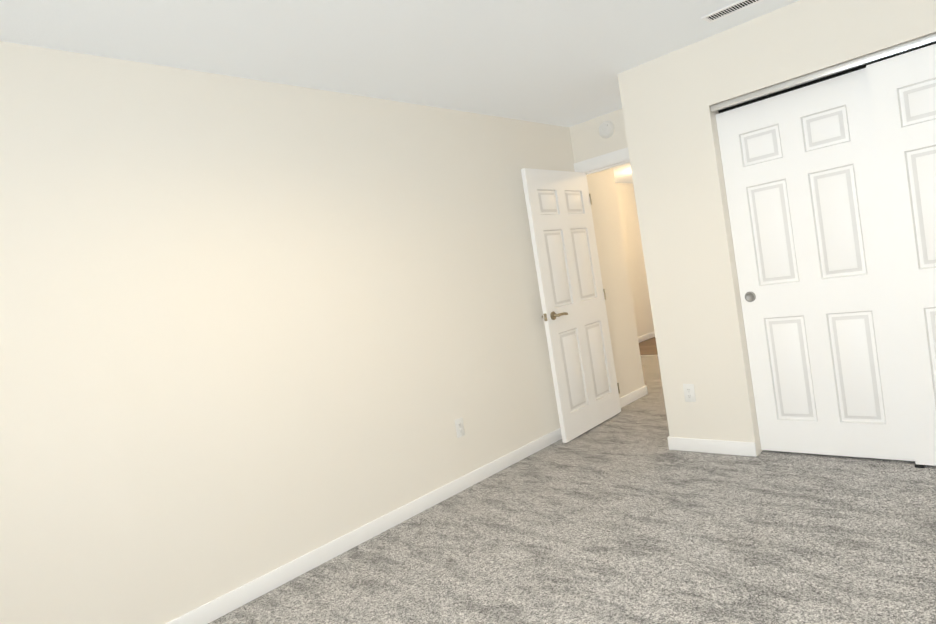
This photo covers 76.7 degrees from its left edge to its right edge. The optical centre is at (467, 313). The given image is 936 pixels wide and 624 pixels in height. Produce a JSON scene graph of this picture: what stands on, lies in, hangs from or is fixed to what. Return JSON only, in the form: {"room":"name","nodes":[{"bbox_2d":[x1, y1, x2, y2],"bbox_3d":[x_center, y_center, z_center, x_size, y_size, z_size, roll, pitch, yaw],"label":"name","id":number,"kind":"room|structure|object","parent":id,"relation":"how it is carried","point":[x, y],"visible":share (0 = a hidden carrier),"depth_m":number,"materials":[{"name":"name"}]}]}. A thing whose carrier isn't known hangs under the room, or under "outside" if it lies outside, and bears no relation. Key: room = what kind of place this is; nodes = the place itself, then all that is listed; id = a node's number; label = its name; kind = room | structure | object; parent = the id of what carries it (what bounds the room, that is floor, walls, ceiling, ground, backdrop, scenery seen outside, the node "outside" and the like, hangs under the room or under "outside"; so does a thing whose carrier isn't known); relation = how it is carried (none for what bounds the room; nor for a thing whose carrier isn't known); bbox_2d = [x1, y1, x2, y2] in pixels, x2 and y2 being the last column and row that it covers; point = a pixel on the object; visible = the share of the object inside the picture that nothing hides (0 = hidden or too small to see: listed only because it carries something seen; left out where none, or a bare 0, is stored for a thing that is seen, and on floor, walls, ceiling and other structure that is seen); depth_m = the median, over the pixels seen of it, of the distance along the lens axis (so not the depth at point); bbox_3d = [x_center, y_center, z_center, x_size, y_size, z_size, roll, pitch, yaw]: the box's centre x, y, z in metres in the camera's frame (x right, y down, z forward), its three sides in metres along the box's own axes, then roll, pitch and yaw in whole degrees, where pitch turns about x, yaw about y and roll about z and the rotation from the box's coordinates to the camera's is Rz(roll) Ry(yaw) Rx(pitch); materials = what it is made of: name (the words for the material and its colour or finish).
{"room":"empty bedroom","nodes":[
{"label":"empty bedroom","id":0,"kind":"room"},
{"bbox_2d":[0,41,644,623],"bbox_3d":[-0.720,0.007,3.232,0.120,2.440,6.330,-6,4,44],"label":"wall","id":1,"kind":"structure","parent":0,"point":[250,329],"depth_m":2.77,"materials":[{"name":"beige paint"}]},
{"bbox_2d":[165,428,561,623],"bbox_3d":[-0.684,1.204,3.033,0.013,0.085,5.510,-6,4,44],"label":"baseboard","id":2,"kind":"structure","parent":1,"relation":"attached to","point":[224,604],"depth_m":3.08,"materials":[{"name":"white wood"}]},
{"bbox_2d":[455,418,464,437],"bbox_3d":[-0.051,0.722,3.749,0.008,0.115,0.070,-6,4,44],"label":"electrical outlet","id":3,"kind":"object","parent":1,"relation":"attached to","point":[459,425],"visible":1,"depth_m":3.74,"materials":[{"name":"white plastic"}]},
{"bbox_2d":[521,168,620,442],"bbox_3d":[0.847,-0.111,4.619,0.160,2.020,0.892,-6,4,44],"label":"bedroom door","id":4,"kind":"structure","parent":1,"relation":"in","point":[570,284],"depth_m":4.56,"materials":[{"name":"white painted wood"},{"name":"satin nickel metal"}]},
{"bbox_2d":[619,385,646,407],"bbox_3d":[1.497,0.746,5.345,0.013,0.085,0.513,-6,4,44],"label":"baseboard","id":5,"kind":"structure","parent":1,"relation":"attached to","point":[631,397],"depth_m":5.33,"materials":[{"name":"white wood"}]},
{"bbox_2d":[0,0,798,183],"bbox_3d":[1.067,-1.604,4.047,5.235,0.100,10.390,-6,4,44],"label":"ceiling","id":6,"kind":"structure","parent":0,"point":[563,63],"depth_m":2.81,"materials":[{"name":"white paint"}]},
{"bbox_2d":[701,0,763,22],"bbox_3d":[1.349,-1.544,2.979,0.305,0.007,0.112,-6,4,44],"label":"ceiling vent","id":7,"kind":"object","parent":6,"relation":"in","point":[727,10],"visible":1,"depth_m":3.00,"materials":[{"name":"white metal"}]},
{"bbox_2d":[208,356,935,623],"bbox_3d":[0.780,1.045,3.439,5.235,0.100,8.370,-6,4,44],"label":"floor carpet","id":8,"kind":"object","parent":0,"point":[625,515],"visible":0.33,"depth_m":2.66,"materials":[{"name":"grey carpet"}]},
{"bbox_2d":[915,463,924,467],"bbox_3d":[2.308,0.765,3.014,0.040,0.012,0.095,-6,4,44],"label":"guide","id":9,"kind":"object","parent":8,"relation":"on","point":[919,466],"visible":0.5,"depth_m":2.98,"materials":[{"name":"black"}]},
{"bbox_2d":[569,109,627,162],"bbox_3d":[1.240,-1.417,4.691,0.900,0.385,0.120,-6,4,44],"label":"wall","id":10,"kind":"structure","parent":0,"point":[588,141],"depth_m":4.79,"materials":[{"name":"beige paint"}]},
{"bbox_2d":[574,147,629,174],"bbox_3d":[1.425,-0.253,4.747,0.900,2.135,0.154,-6,4,44],"label":"door frame","id":11,"kind":"structure","parent":10,"relation":"attached to","point":[604,160],"depth_m":4.78,"materials":[{"name":"white wood"}]},
{"bbox_2d":[599,121,613,137],"bbox_3d":[1.097,-1.468,4.708,0.134,0.134,0.034,-6,4,44],"label":"smoke detector","id":12,"kind":"object","parent":10,"relation":"attached to","point":[606,129],"visible":1,"depth_m":4.69,"materials":[{"name":"white plastic"}]},
{"bbox_2d":[615,183,653,336],"bbox_3d":[1.543,-0.587,8.113,0.120,2.440,4.180,-6,4,44],"label":"wall","id":13,"kind":"structure","parent":0,"point":[635,257],"depth_m":9.13,"materials":[{"name":"beige paint"}]},
{"bbox_2d":[638,331,654,342],"bbox_3d":[1.776,0.569,8.122,0.013,0.085,3.940,-6,4,44],"label":"baseboard","id":14,"kind":"structure","parent":13,"relation":"attached to","point":[646,337],"depth_m":9.16,"materials":[{"name":"white wood"}]},
{"bbox_2d":[639,337,657,354],"bbox_3d":[3.770,0.367,7.700,3.730,0.096,2.020,-6,4,44],"label":"floor","id":15,"kind":"structure","parent":0,"point":[648,347],"depth_m":8.41,"materials":[{"name":"wood"}]},
{"bbox_2d":[617,0,935,455],"bbox_3d":[2.042,-0.424,3.033,2.385,2.440,0.140,-6,4,44],"label":"wall","id":16,"kind":"structure","parent":0,"point":[667,102],"depth_m":3.52,"materials":[{"name":"beige paint"}]},
{"bbox_2d":[683,384,695,401],"bbox_3d":[1.395,0.498,3.724,0.070,0.115,0.008,-6,4,44],"label":"outlet","id":17,"kind":"object","parent":16,"relation":"attached to","point":[689,392],"visible":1,"depth_m":3.72,"materials":[{"name":"white plastic"}]},
{"bbox_2d":[667,437,756,456],"bbox_3d":[1.506,0.824,3.681,0.543,0.085,0.013,-6,4,44],"label":"baseboard","id":18,"kind":"structure","parent":16,"relation":"attached to","point":[717,446],"depth_m":3.66,"materials":[{"name":"white wood"}]},
{"bbox_2d":[716,68,914,460],"bbox_3d":[1.883,-0.206,3.250,0.754,2.008,0.041,-6,4,44],"label":"closet door","id":19,"kind":"structure","parent":16,"relation":"in","point":[807,220],"depth_m":3.21,"materials":[{"name":"white wood"}]},
{"bbox_2d":[710,33,935,111],"bbox_3d":[1.962,-1.250,2.939,1.473,0.035,0.105,-6,4,44],"label":"track rail","id":20,"kind":"object","parent":16,"relation":"attached to","point":[885,53],"visible":1,"depth_m":3.00,"materials":[{"name":"silver metal"}]},
{"bbox_2d":[866,44,935,465],"bbox_3d":[2.377,-0.259,2.711,0.716,2.008,0.041,-6,4,44],"label":"closet door","id":21,"kind":"structure","parent":16,"relation":"in","point":[902,90],"depth_m":2.88,"materials":[{"name":"white wood"}]},
{"bbox_3d":[2.572,-0.535,3.595,2.385,2.440,0.140,-6,4,44],"label":"wall","id":22,"kind":"structure","parent":0,"visible":0},
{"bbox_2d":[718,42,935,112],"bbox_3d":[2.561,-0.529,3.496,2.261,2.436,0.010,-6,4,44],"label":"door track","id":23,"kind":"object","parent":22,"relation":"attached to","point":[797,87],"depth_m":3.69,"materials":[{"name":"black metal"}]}
]}

